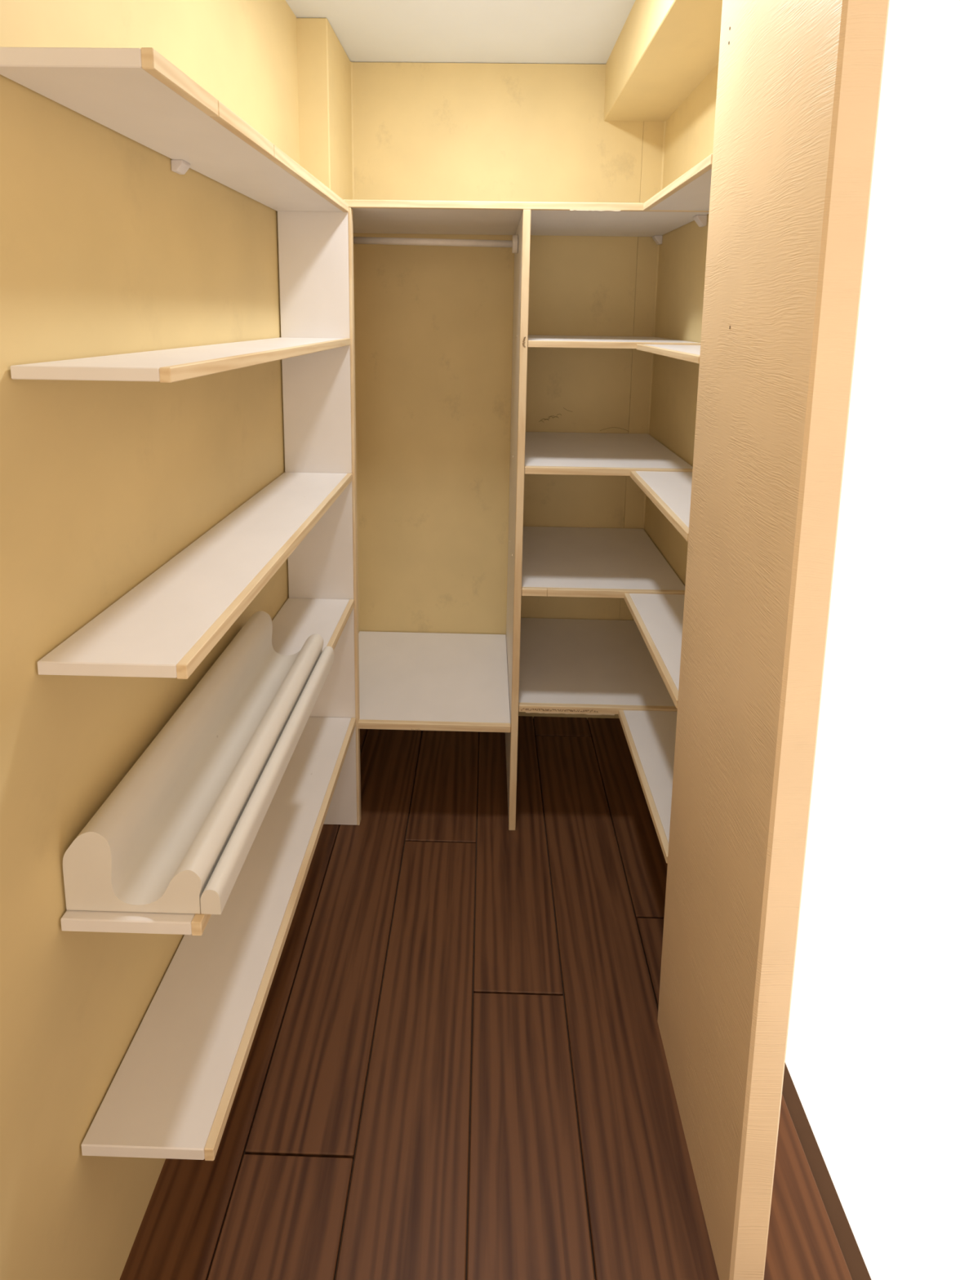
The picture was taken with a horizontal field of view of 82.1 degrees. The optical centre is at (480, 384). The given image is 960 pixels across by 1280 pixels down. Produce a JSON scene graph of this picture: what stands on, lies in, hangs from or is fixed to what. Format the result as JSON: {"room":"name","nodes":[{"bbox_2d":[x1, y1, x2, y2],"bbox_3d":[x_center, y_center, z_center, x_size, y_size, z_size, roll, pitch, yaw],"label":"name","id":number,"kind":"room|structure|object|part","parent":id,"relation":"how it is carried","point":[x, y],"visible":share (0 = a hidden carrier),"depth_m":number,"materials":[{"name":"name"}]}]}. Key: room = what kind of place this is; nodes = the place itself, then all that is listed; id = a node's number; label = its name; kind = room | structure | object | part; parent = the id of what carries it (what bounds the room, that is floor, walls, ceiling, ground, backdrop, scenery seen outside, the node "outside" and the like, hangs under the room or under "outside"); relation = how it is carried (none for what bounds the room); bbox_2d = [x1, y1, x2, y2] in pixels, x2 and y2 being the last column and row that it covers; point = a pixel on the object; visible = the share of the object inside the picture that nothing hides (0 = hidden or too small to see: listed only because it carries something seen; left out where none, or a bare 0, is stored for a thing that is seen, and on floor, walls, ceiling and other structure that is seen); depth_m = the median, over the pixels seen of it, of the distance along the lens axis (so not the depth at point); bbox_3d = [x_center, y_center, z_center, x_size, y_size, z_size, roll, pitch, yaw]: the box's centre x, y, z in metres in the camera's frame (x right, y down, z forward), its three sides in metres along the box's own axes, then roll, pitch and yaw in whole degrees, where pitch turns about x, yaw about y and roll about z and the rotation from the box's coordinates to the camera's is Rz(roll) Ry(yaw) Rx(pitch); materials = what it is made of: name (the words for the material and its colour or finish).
{"room":"walk-in closet","nodes":[
{"label":"walk-in closet","id":0,"kind":"room"},
{"bbox_2d":[0,0,299,1279],"bbox_3d":[-0.558,0.260,0.674,0.060,2.283,2.457,1,7,1],"label":"wall","id":1,"kind":"structure","parent":0,"point":[106,249],"depth_m":0.75,"materials":[{"name":"yellow paint"}]},
{"bbox_2d":[296,17,352,199],"bbox_3d":[-0.474,0.111,1.757,0.094,2.252,0.265,1,7,1],"label":"wall column","id":2,"kind":"structure","parent":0,"point":[323,64],"depth_m":1.53,"materials":[{"name":"yellow paint"}]},
{"bbox_2d":[285,0,635,64],"bbox_3d":[0.032,-0.892,0.549,1.205,0.050,2.511,1,7,1],"label":"ceiling","id":3,"kind":"structure","parent":0,"point":[395,31],"depth_m":1.53,"materials":[{"name":"white paint"}]},
{"bbox_2d":[604,0,722,121],"bbox_3d":[0.479,-0.773,0.529,0.206,0.175,2.455,1,7,1],"label":"ceiling beam","id":4,"kind":"structure","parent":3,"relation":"attached to","point":[664,50],"depth_m":1.37,"materials":[{"name":"yellow paint"}]},
{"bbox_2d":[119,715,871,1279],"bbox_3d":[-0.001,1.378,0.831,1.205,0.040,2.511,1,7,1],"label":"floor","id":5,"kind":"structure","parent":0,"point":[456,1068],"depth_m":1.06,"materials":[{"name":"brown wood"}]},
{"bbox_2d":[0,47,360,1160],"bbox_3d":[-0.431,0.454,1.081,0.187,1.719,0.820,1,7,1],"label":"wall shelving","id":6,"kind":"object","parent":5,"relation":"on","point":[171,1095],"visible":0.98,"depth_m":0.92,"materials":[{"name":"white wood"}]},
{"bbox_3d":[-0.427,-0.388,0.966,0.167,0.019,0.799,1,7,1],"label":"shelf","id":7,"kind":"part","parent":6,"relation":"part of","materials":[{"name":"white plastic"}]},
{"bbox_3d":[-0.432,-0.061,1.007,0.167,0.015,0.799,1,7,1],"label":"shelf","id":8,"kind":"part","parent":6,"relation":"part of","materials":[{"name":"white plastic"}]},
{"bbox_3d":[-0.437,0.290,1.050,0.167,0.017,0.799,1,7,1],"label":"shelf","id":9,"kind":"part","parent":6,"relation":"part of","materials":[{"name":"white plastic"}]},
{"bbox_2d":[62,610,333,914],"bbox_3d":[-0.426,0.588,0.958,0.200,0.114,0.522,1,7,1],"label":"board","id":10,"kind":"object","parent":6,"relation":"on","point":[176,834],"visible":1,"depth_m":0.82,"materials":[{"name":"white wood"}]},
{"bbox_3d":[-0.340,0.628,0.960,0.026,0.036,0.520,1,7,1],"label":"board rail","id":11,"kind":"part","parent":10,"relation":"part of","materials":[{"name":"white wood"}]},
{"bbox_3d":[-0.442,0.638,1.094,0.167,0.018,0.799,1,7,1],"label":"shelf","id":12,"kind":"part","parent":6,"relation":"part of","materials":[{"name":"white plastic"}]},
{"bbox_3d":[-0.447,0.984,1.137,0.167,0.018,0.799,1,7,1],"label":"shelf","id":13,"kind":"part","parent":6,"relation":"part of","materials":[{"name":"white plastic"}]},
{"bbox_3d":[-0.427,0.409,1.478,0.176,1.710,0.018,1,7,1],"label":"panel","id":14,"kind":"part","parent":6,"relation":"part of","materials":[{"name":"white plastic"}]},
{"bbox_2d":[343,200,709,830],"bbox_3d":[0.028,0.381,1.682,1.082,1.729,0.452,1,7,1],"label":"organizer","id":15,"kind":"object","parent":5,"relation":"on","point":[408,681],"visible":0.95,"depth_m":1.61,"materials":[{"name":"white wood"}]},
{"bbox_2d":[358,631,510,723],"bbox_3d":[-0.174,0.927,1.762,0.526,0.018,0.433,1,7,1],"label":"shelf","id":16,"kind":"object","parent":15,"relation":"attached to","point":[405,677],"depth_m":1.73,"materials":[{"name":"white wood"}]},
{"bbox_2d":[353,235,518,253],"bbox_3d":[-0.156,-0.407,1.579,0.527,0.057,0.051,1,7,1],"label":"hanging rod","id":17,"kind":"object","parent":15,"relation":"attached to","point":[513,243],"visible":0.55,"depth_m":1.57,"materials":[{"name":"silver metal"}]},
{"bbox_2d":[351,208,709,236],"bbox_3d":[0.039,-0.469,1.585,1.079,0.016,0.436,1,7,1],"label":"shelf","id":18,"kind":"object","parent":15,"relation":"attached to","point":[614,222],"depth_m":1.53,"materials":[{"name":"white wood"}]},
{"bbox_2d":[518,617,675,706],"bbox_3d":[0.335,0.871,1.746,0.449,0.018,0.435,1,7,1],"label":"shelf","id":19,"kind":"object","parent":15,"relation":"attached to","point":[564,662],"depth_m":1.70,"materials":[{"name":"white wood"}]},
{"bbox_2d":[521,526,684,590],"bbox_3d":[0.340,0.534,1.704,0.449,0.018,0.435,1,7,1],"label":"shelf","id":20,"kind":"object","parent":15,"relation":"attached to","point":[554,558],"depth_m":1.65,"materials":[{"name":"white wood"}]},
{"bbox_2d":[524,431,693,468],"bbox_3d":[0.345,0.201,1.662,0.449,0.017,0.435,1,7,1],"label":"shelf","id":21,"kind":"object","parent":15,"relation":"attached to","point":[543,450],"depth_m":1.61,"materials":[{"name":"white wood"}]},
{"bbox_2d":[528,334,697,342],"bbox_3d":[0.349,-0.127,1.622,0.449,0.015,0.435,1,7,1],"label":"shelf","id":22,"kind":"object","parent":15,"relation":"attached to","point":[531,338],"depth_m":1.54,"materials":[{"name":"white wood"}]},
{"bbox_2d":[351,62,666,719],"bbox_3d":[0.034,0.115,1.907,1.205,2.283,0.064,1,7,1],"label":"wall","id":23,"kind":"structure","parent":0,"point":[433,324],"depth_m":1.85,"materials":[{"name":"yellow paint"}]},
{"bbox_3d":[0.557,0.112,1.873,0.099,2.251,0.006,1,7,1],"label":"wall panel","id":24,"kind":"part","parent":23,"relation":"part of","materials":[{"name":"yellow paint"}]},
{"bbox_2d":[644,63,718,585],"bbox_3d":[0.584,0.182,1.434,0.030,2.283,0.894,1,7,1],"label":"wall","id":25,"kind":"structure","parent":0,"point":[690,130],"depth_m":1.59,"materials":[{"name":"yellow paint"}]},
{"bbox_2d":[618,153,712,863],"bbox_3d":[0.475,0.261,1.226,0.175,1.366,0.415,1,7,1],"label":"shelving","id":26,"kind":"object","parent":25,"relation":"attached to","point":[650,735],"visible":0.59,"depth_m":1.29,"materials":[{"name":"white wood"}]},
{"bbox_3d":[0.472,0.931,1.309,0.162,0.015,0.415,1,7,1],"label":"shelf","id":27,"kind":"part","parent":26,"relation":"part of","materials":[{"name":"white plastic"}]},
{"bbox_3d":[0.476,0.594,1.268,0.162,0.016,0.415,1,7,1],"label":"shelf","id":28,"kind":"part","parent":26,"relation":"part of","materials":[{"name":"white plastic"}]},
{"bbox_3d":[0.481,0.260,1.226,0.162,0.015,0.415,1,7,1],"label":"shelf","id":29,"kind":"part","parent":26,"relation":"part of","materials":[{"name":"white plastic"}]},
{"bbox_3d":[0.486,-0.067,1.185,0.162,0.012,0.415,1,7,1],"label":"shelf","id":30,"kind":"part","parent":26,"relation":"part of","materials":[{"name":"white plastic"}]},
{"bbox_3d":[0.491,-0.408,1.143,0.162,0.016,0.415,1,7,1],"label":"shelf","id":31,"kind":"part","parent":26,"relation":"part of","materials":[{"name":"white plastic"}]},
{"bbox_2d":[657,0,889,1279],"bbox_3d":[0.475,0.337,0.852,0.191,2.115,0.343,1,7,1],"label":"wall","id":32,"kind":"structure","parent":0,"point":[799,82],"depth_m":0.76,"materials":[{"name":"beige paint"}]}
]}

